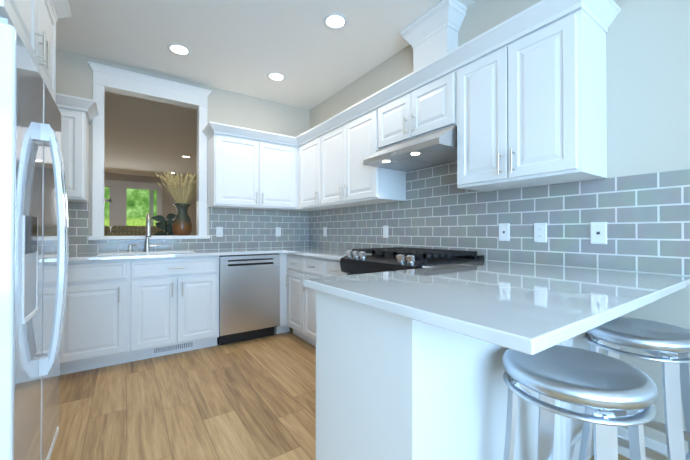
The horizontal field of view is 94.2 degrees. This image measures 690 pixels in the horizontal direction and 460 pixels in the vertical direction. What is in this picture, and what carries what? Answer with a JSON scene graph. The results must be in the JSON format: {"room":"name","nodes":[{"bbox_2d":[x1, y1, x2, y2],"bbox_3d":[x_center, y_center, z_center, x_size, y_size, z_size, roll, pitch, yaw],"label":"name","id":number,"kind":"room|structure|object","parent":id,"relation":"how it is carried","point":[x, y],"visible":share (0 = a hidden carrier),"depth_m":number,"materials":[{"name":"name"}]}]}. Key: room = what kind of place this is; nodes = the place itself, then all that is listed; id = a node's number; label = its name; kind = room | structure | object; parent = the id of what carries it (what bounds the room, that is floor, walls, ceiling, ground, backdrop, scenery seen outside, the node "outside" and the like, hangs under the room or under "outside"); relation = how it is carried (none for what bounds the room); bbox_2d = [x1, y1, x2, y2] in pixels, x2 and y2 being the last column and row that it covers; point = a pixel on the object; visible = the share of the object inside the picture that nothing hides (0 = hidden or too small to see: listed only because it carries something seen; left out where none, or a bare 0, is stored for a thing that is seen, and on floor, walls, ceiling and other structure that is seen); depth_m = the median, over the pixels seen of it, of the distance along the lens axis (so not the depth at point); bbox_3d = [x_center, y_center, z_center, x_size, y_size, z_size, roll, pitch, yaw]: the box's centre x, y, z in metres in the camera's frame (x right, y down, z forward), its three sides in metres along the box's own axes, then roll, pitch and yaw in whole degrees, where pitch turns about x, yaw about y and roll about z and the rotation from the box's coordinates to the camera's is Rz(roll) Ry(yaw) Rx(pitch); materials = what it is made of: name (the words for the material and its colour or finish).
{"room":"kitchen","nodes":[
{"label":"kitchen","id":0,"kind":"room"},
{"bbox_2d":[105,173,196,234],"bbox_3d":[-6.276,-0.203,9.216,9.240,2.750,0.250,0,0,-35],"label":"wall","id":1,"kind":"structure","parent":0,"point":[168,203],"depth_m":9.67,"materials":[{"name":"beige paint"}]},
{"bbox_2d":[105,179,162,232],"bbox_3d":[-6.546,-0.548,8.888,2.620,1.685,0.110,0,0,-35],"label":"window","id":2,"kind":"structure","parent":1,"relation":"in","point":[117,200],"depth_m":9.04,"materials":[{"name":"white"}]},
{"bbox_2d":[56,49,309,252],"bbox_3d":[-2.160,-0.246,3.230,9.000,2.750,0.120,0,0,-35],"label":"wall","id":3,"kind":"structure","parent":0,"point":[74,74],"depth_m":3.65,"materials":[{"name":"beige paint"}]},
{"bbox_2d":[56,93,98,201],"bbox_3d":[-2.581,-0.681,2.632,0.861,0.842,0.390,0,0,-35],"label":"upper cabinet","id":4,"kind":"object","parent":3,"relation":"attached to","point":[78,114],"visible":0.19,"depth_m":2.68,"materials":[{"name":"white wood"}]},
{"bbox_2d":[88,235,209,239],"bbox_3d":[-2.069,0.078,3.454,1.351,0.035,0.490,0,0,-35],"label":"trim","id":5,"kind":"structure","parent":3,"relation":"attached to","point":[144,237],"depth_m":3.23,"materials":[{"name":"white wood"}]},
{"bbox_2d":[151,213,175,234],"bbox_3d":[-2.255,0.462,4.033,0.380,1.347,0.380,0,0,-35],"label":"plant","id":6,"kind":"object","parent":5,"relation":"on","point":[165,225],"visible":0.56,"depth_m":4.03,"materials":[{"name":"green plant"}]},
{"bbox_2d":[172,203,191,234],"bbox_3d":[-1.884,-0.120,3.710,0.204,0.363,0.204,0,0,-35],"label":"vase","id":7,"kind":"object","parent":5,"relation":"on","point":[182,224],"visible":1,"depth_m":3.65,"materials":[{"name":"ceramic"}]},
{"bbox_2d":[156,171,196,203],"bbox_3d":[-1.883,-0.472,3.717,0.544,0.410,0.351,0,0,-35],"label":"dried plant","id":8,"kind":"object","parent":7,"relation":"in","point":[171,182],"visible":0.88,"depth_m":3.67,"materials":[{"name":"beige plant"}]},
{"bbox_2d":[88,61,211,235],"bbox_3d":[-1.976,-0.747,3.324,1.081,1.613,0.182,0,0,-35],"label":"trim","id":9,"kind":"structure","parent":3,"relation":"attached to","point":[123,82],"depth_m":3.21,"materials":[{"name":"white wood"}]},
{"bbox_2d":[67,202,306,252],"bbox_3d":[-1.772,-0.019,3.417,3.090,0.470,0.008,0,0,-35],"label":"tile backsplash","id":10,"kind":"structure","parent":3,"relation":"attached to","point":[242,228],"depth_m":3.69,"materials":[{"name":"grey tile"}]},
{"bbox_2d":[216,227,222,236],"bbox_3d":[-1.427,0.020,3.644,0.072,0.116,0.009,0,0,-35],"label":"outlet","id":11,"kind":"object","parent":10,"relation":"attached to","point":[219,230],"depth_m":3.64,"materials":[{"name":"white plastic"}]},
{"bbox_2d":[276,227,280,235],"bbox_3d":[-0.842,0.023,4.046,0.072,0.116,0.009,0,0,-35],"label":"outlet","id":12,"kind":"object","parent":10,"relation":"attached to","point":[278,229],"depth_m":4.04,"materials":[{"name":"white plastic"}]},
{"bbox_2d":[206,124,261,208],"bbox_3d":[-1.248,-0.674,3.580,0.472,0.842,0.338,0,0,-35],"label":"upper cabinet","id":13,"kind":"object","parent":3,"relation":"attached to","point":[234,177],"depth_m":3.44,"materials":[{"name":"white wood"}]},
{"bbox_2d":[254,132,297,210],"bbox_3d":[-0.864,-0.672,3.843,0.459,0.842,0.338,0,0,-35],"label":"upper cabinet","id":14,"kind":"object","parent":3,"relation":"attached to","point":[279,153],"depth_m":3.72,"materials":[{"name":"white wood"}]},
{"bbox_2d":[56,0,475,179],"bbox_3d":[-2.254,-1.670,3.376,9.000,0.100,14.450,0,0,-35],"label":"ceiling","id":15,"kind":"structure","parent":0,"point":[245,47],"depth_m":2.88,"materials":[{"name":"white paint"}]},
{"bbox_2d":[167,43,190,55],"bbox_3d":[-1.492,-1.620,2.886,0.195,0.005,0.195,0,0,16],"label":"recessed light","id":16,"kind":"object","parent":15,"relation":"in","point":[177,49],"depth_m":2.88,"materials":[{"name":"white"}]},
{"bbox_2d":[267,72,285,81],"bbox_3d":[-0.727,-1.616,3.388,0.195,0.005,0.195,0,0,16],"label":"recessed light","id":17,"kind":"object","parent":15,"relation":"in","point":[273,76],"depth_m":3.39,"materials":[{"name":"white"}]},
{"bbox_2d":[323,13,347,29],"bbox_3d":[-0.075,-1.623,2.501,0.195,0.005,0.195,0,-1,-41],"label":"recessed light","id":18,"kind":"object","parent":15,"relation":"in","point":[334,21],"depth_m":2.50,"materials":[{"name":"white"}]},
{"bbox_2d":[50,327,630,459],"bbox_3d":[-2.254,1.180,3.356,9.000,0.100,14.450,0,0,-35],"label":"floor","id":19,"kind":"structure","parent":0,"point":[253,399],"depth_m":2.04,"materials":[{"name":"brown wood"}]},
{"bbox_2d":[0,17,68,459],"bbox_3d":[-1.589,0.220,1.204,0.829,1.790,0.910,0,0,-35],"label":"fridge","id":20,"kind":"object","parent":19,"relation":"on","point":[34,243],"visible":1,"depth_m":1.18,"materials":[{"name":"stainless steel"},{"name":"black plastic"}]},
{"bbox_2d":[0,0,70,102],"bbox_3d":[-1.622,-0.076,1.183,0.805,2.382,1.124,0,0,-35],"label":"upper cabinet","id":21,"kind":"object","parent":19,"relation":"on","point":[33,22],"visible":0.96,"depth_m":1.42,"materials":[{"name":"white wood"}]},
{"bbox_2d":[60,259,131,374],"bbox_3d":[-2.165,0.685,2.769,0.483,0.884,0.618,0,0,-35],"label":"base cabinet","id":22,"kind":"object","parent":19,"relation":"on","point":[122,311],"depth_m":2.54,"materials":[{"name":"white wood"}]},
{"bbox_2d":[104,226,163,239],"bbox_3d":[-3.679,0.515,4.322,2.140,1.145,0.950,0,0,-35],"label":"sofa","id":23,"kind":"object","parent":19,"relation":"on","point":[128,230],"visible":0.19,"depth_m":4.32,"materials":[{"name":"fabric"}]},
{"bbox_2d":[132,256,218,360],"bbox_3d":[-1.669,0.687,3.111,0.722,0.884,0.618,0,0,-35],"label":"base cabinet","id":24,"kind":"object","parent":19,"relation":"on","point":[175,301],"depth_m":2.84,"materials":[{"name":"white wood"}]},
{"bbox_2d":[153,342,193,353],"bbox_3d":[-1.559,1.069,2.920,0.330,0.060,0.005,0,0,-35],"label":"air vent register","id":25,"kind":"object","parent":24,"relation":"attached to","point":[172,348],"visible":0.67,"depth_m":2.92,"materials":[{"name":"white metal"}]},
{"bbox_2d":[68,247,283,261],"bbox_3d":[-1.577,0.230,3.148,3.110,0.030,0.651,0,0,-35],"label":"countertop","id":26,"kind":"structure","parent":24,"relation":"on","point":[72,257],"depth_m":2.99,"materials":[{"name":"white stone"}]},
{"bbox_2d":[127,245,135,251],"bbox_3d":[-2.076,0.179,3.121,0.073,0.072,0.044,0,0,-35],"label":"soap dispenser","id":27,"kind":"object","parent":26,"relation":"on","point":[130,248],"visible":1,"depth_m":3.10,"materials":[{"name":"silver metal"}]},
{"bbox_2d":[144,213,161,251],"bbox_3d":[-1.883,0.026,3.153,0.156,0.378,0.227,0,0,-35],"label":"faucet","id":28,"kind":"object","parent":26,"relation":"on","point":[148,245],"visible":1,"depth_m":3.13,"materials":[{"name":"silver metal"}]},
{"bbox_2d":[217,253,279,344],"bbox_3d":[-1.112,0.691,3.481,0.606,0.881,0.622,0,0,-35],"label":"dishwasher","id":29,"kind":"object","parent":19,"relation":"on","point":[249,297],"visible":0.96,"depth_m":3.22,"materials":[{"name":"silver metal"}]},
{"bbox_2d":[274,253,283,333],"bbox_3d":[-0.589,0.692,3.865,0.680,0.884,0.598,0,0,-35],"label":"base cabinet","id":30,"kind":"object","parent":19,"relation":"on","point":[280,329],"depth_m":3.45,"materials":[{"name":"white wood"}]},
{"bbox_2d":[284,253,299,336],"bbox_3d":[-0.270,0.690,3.456,0.618,0.884,0.436,0,0,-35],"label":"base cabinet","id":31,"kind":"object","parent":19,"relation":"on","point":[291,261],"depth_m":3.33,"materials":[{"name":"white wood"}]},
{"bbox_2d":[284,247,371,259],"bbox_3d":[-0.052,0.229,3.110,0.640,0.030,1.140,0,0,-35],"label":"countertop","id":32,"kind":"structure","parent":31,"relation":"on","point":[328,253],"depth_m":3.21,"materials":[{"name":"white stone"}]},
{"bbox_2d":[300,255,319,346],"bbox_3d":[-0.040,0.687,3.120,0.618,0.884,0.378,0,0,-35],"label":"base cabinet","id":33,"kind":"object","parent":19,"relation":"on","point":[309,266],"depth_m":3.04,"materials":[{"name":"white wood"}]},
{"bbox_2d":[320,258,346,277],"bbox_3d":[0.176,0.685,2.807,0.618,0.884,0.383,0,0,-35],"label":"base cabinet","id":34,"kind":"object","parent":19,"relation":"on","point":[328,267],"depth_m":2.71,"materials":[{"name":"white wood"}]},
{"bbox_2d":[316,291,499,459],"bbox_3d":[0.190,0.673,1.210,0.393,0.884,0.550,0,0,-35],"label":"base cabinet","id":35,"kind":"object","parent":19,"relation":"on","point":[390,386],"depth_m":1.01,"materials":[{"name":"white wood"}]},
{"bbox_2d":[340,247,484,274],"bbox_3d":[0.453,0.634,2.302,0.714,0.978,0.750,0,0,-35],"label":"range","id":36,"kind":"object","parent":19,"relation":"on","point":[356,261],"visible":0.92,"depth_m":2.14,"materials":[{"name":"black metal"}]},
{"bbox_2d":[500,346,538,459],"bbox_3d":[0.511,0.675,1.431,0.387,0.884,0.550,0,0,-35],"label":"base cabinet","id":37,"kind":"object","parent":19,"relation":"on","point":[526,435],"depth_m":1.20,"materials":[{"name":"white wood"}]},
{"bbox_2d":[553,332,602,459],"bbox_3d":[0.931,0.677,1.708,0.618,0.884,0.570,0,0,-35],"label":"base cabinet","id":38,"kind":"object","parent":19,"relation":"on","point":[567,431],"depth_m":1.39,"materials":[{"name":"white wood"}]},
{"bbox_2d":[303,260,689,354],"bbox_3d":[0.665,0.217,1.365,1.436,0.030,0.930,0,0,-35],"label":"countertop","id":39,"kind":"structure","parent":38,"relation":"on","point":[531,309],"depth_m":0.99,"materials":[{"name":"white stone"}]},
{"bbox_2d":[502,345,657,459],"bbox_3d":[0.668,0.753,0.944,0.366,0.720,0.366,0,0,-35],"label":"stool","id":40,"kind":"object","parent":19,"relation":"on","point":[593,383],"visible":0.98,"depth_m":0.88,"materials":[{"name":"silver metal"}]},
{"bbox_2d":[578,317,689,459],"bbox_3d":[1.204,0.756,1.312,0.366,0.720,0.366,0,0,-35],"label":"stool","id":41,"kind":"object","parent":19,"relation":"on","point":[655,339],"visible":0.85,"depth_m":1.22,"materials":[{"name":"silver metal"}]},
{"bbox_2d":[310,0,689,452],"bbox_3d":[1.554,-0.258,1.463,0.120,2.750,7.000,0,0,-35],"label":"wall","id":42,"kind":"structure","parent":0,"point":[648,79],"depth_m":1.54,"materials":[{"name":"beige paint"}]},
{"bbox_2d":[298,128,336,211],"bbox_3d":[-0.280,-0.673,3.726,0.338,0.842,0.555,0,0,-35],"label":"upper cabinet","id":43,"kind":"object","parent":42,"relation":"attached to","point":[308,142],"depth_m":3.64,"materials":[{"name":"white wood"}]},
{"bbox_2d":[318,112,369,207],"bbox_3d":[0.008,-0.676,3.307,0.338,0.842,0.463,0,0,-35],"label":"upper cabinet","id":44,"kind":"object","parent":42,"relation":"attached to","point":[330,133],"depth_m":3.24,"materials":[{"name":"white wood"}]},
{"bbox_2d":[342,92,405,204],"bbox_3d":[0.270,-0.678,2.926,0.338,0.842,0.461,0,0,-35],"label":"upper cabinet","id":45,"kind":"object","parent":42,"relation":"attached to","point":[361,184],"depth_m":2.80,"materials":[{"name":"white wood"}]},
{"bbox_2d":[378,80,406,149],"bbox_3d":[0.509,-0.879,2.581,0.338,0.446,0.379,0,0,-35],"label":"upper cabinet","id":46,"kind":"object","parent":42,"relation":"attached to","point":[392,100],"depth_m":2.49,"materials":[{"name":"white wood"}]},
{"bbox_2d":[406,52,453,139],"bbox_3d":[0.724,-0.881,2.268,0.338,0.446,0.380,0,0,-35],"label":"upper cabinet","id":47,"kind":"object","parent":42,"relation":"attached to","point":[430,92],"depth_m":2.17,"materials":[{"name":"white wood"}]},
{"bbox_2d":[363,125,456,170],"bbox_3d":[0.551,-0.585,2.378,0.482,0.141,0.750,0,0,-35],"label":"range hood","id":48,"kind":"object","parent":47,"relation":"attached to","point":[434,148],"visible":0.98,"depth_m":2.25,"materials":[{"name":"silver metal"}]},
{"bbox_2d":[454,24,517,191],"bbox_3d":[0.926,-0.685,1.972,0.338,0.842,0.332,0,0,-35],"label":"upper cabinet","id":49,"kind":"object","parent":42,"relation":"attached to","point":[478,64],"depth_m":1.88,"materials":[{"name":"white wood"}]},
{"bbox_2d":[307,161,689,275],"bbox_3d":[0.520,-0.220,2.851,0.009,0.865,3.540,0,0,-35],"label":"tile backsplash","id":50,"kind":"structure","parent":42,"relation":"attached to","point":[646,217],"depth_m":1.92,"materials":[{"name":"grey tile"}]},
{"bbox_2d":[323,227,326,236],"bbox_3d":[-0.251,0.023,3.958,0.009,0.116,0.072,0,0,-35],"label":"outlet","id":51,"kind":"object","parent":50,"relation":"attached to","point":[324,228],"depth_m":3.94,"materials":[{"name":"white plastic"}]},
{"bbox_2d":[383,226,387,237],"bbox_3d":[0.383,0.016,3.035,0.009,0.116,0.072,0,0,-35],"label":"outlet","id":52,"kind":"object","parent":50,"relation":"attached to","point":[385,228],"depth_m":3.03,"materials":[{"name":"white plastic"}]},
{"bbox_2d":[499,223,509,240],"bbox_3d":[1.036,0.014,2.088,0.007,0.116,0.072,0,0,-35],"label":"outlet","id":53,"kind":"object","parent":50,"relation":"attached to","point":[504,228],"depth_m":2.08,"materials":[{"name":"white plastic"}]},
{"bbox_2d":[534,223,546,242],"bbox_3d":[1.159,0.016,1.906,0.009,0.116,0.072,0,0,-35],"label":"outlet","id":54,"kind":"object","parent":50,"relation":"attached to","point":[540,229],"depth_m":1.90,"materials":[{"name":"white plastic"}]},
{"bbox_2d":[590,222,606,243],"bbox_3d":[1.322,0.016,1.672,0.007,0.116,0.072,0,0,-35],"label":"outlet","id":55,"kind":"object","parent":50,"relation":"attached to","point":[598,232],"depth_m":1.67,"materials":[{"name":"white plastic"}]},
{"bbox_2d":[502,0,609,187],"bbox_3d":[1.115,-0.687,1.697,0.338,0.842,0.337,0,0,-35],"label":"upper cabinet","id":56,"kind":"object","parent":42,"relation":"attached to","point":[518,100],"depth_m":1.58,"materials":[{"name":"white wood"}]},
{"bbox_2d":[617,426,686,459],"bbox_3d":[2.408,1.040,0.093,0.013,0.135,3.790,0,0,-35],"label":"baseboard","id":57,"kind":"structure","parent":42,"relation":"attached to","point":[652,444],"depth_m":1.52,"materials":[{"name":"white"}]},
{"label":"outside","id":58,"kind":"structure","parent":0,"visible":0},
{"bbox_2d":[104,187,156,226],"bbox_3d":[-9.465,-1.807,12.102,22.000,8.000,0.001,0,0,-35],"label":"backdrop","id":59,"kind":"structure","parent":58,"point":[137,208],"depth_m":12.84,"materials":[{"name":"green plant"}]},
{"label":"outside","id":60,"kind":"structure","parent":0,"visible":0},
{"bbox_2d":[149,190,153,225],"bbox_3d":[-6.444,-0.268,10.661,0.120,3.100,0.120,0,0,-35],"label":"post","id":61,"kind":"object","parent":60,"point":[151,202],"visible":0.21,"depth_m":10.62,"materials":[{"name":"white wood"}]}
]}

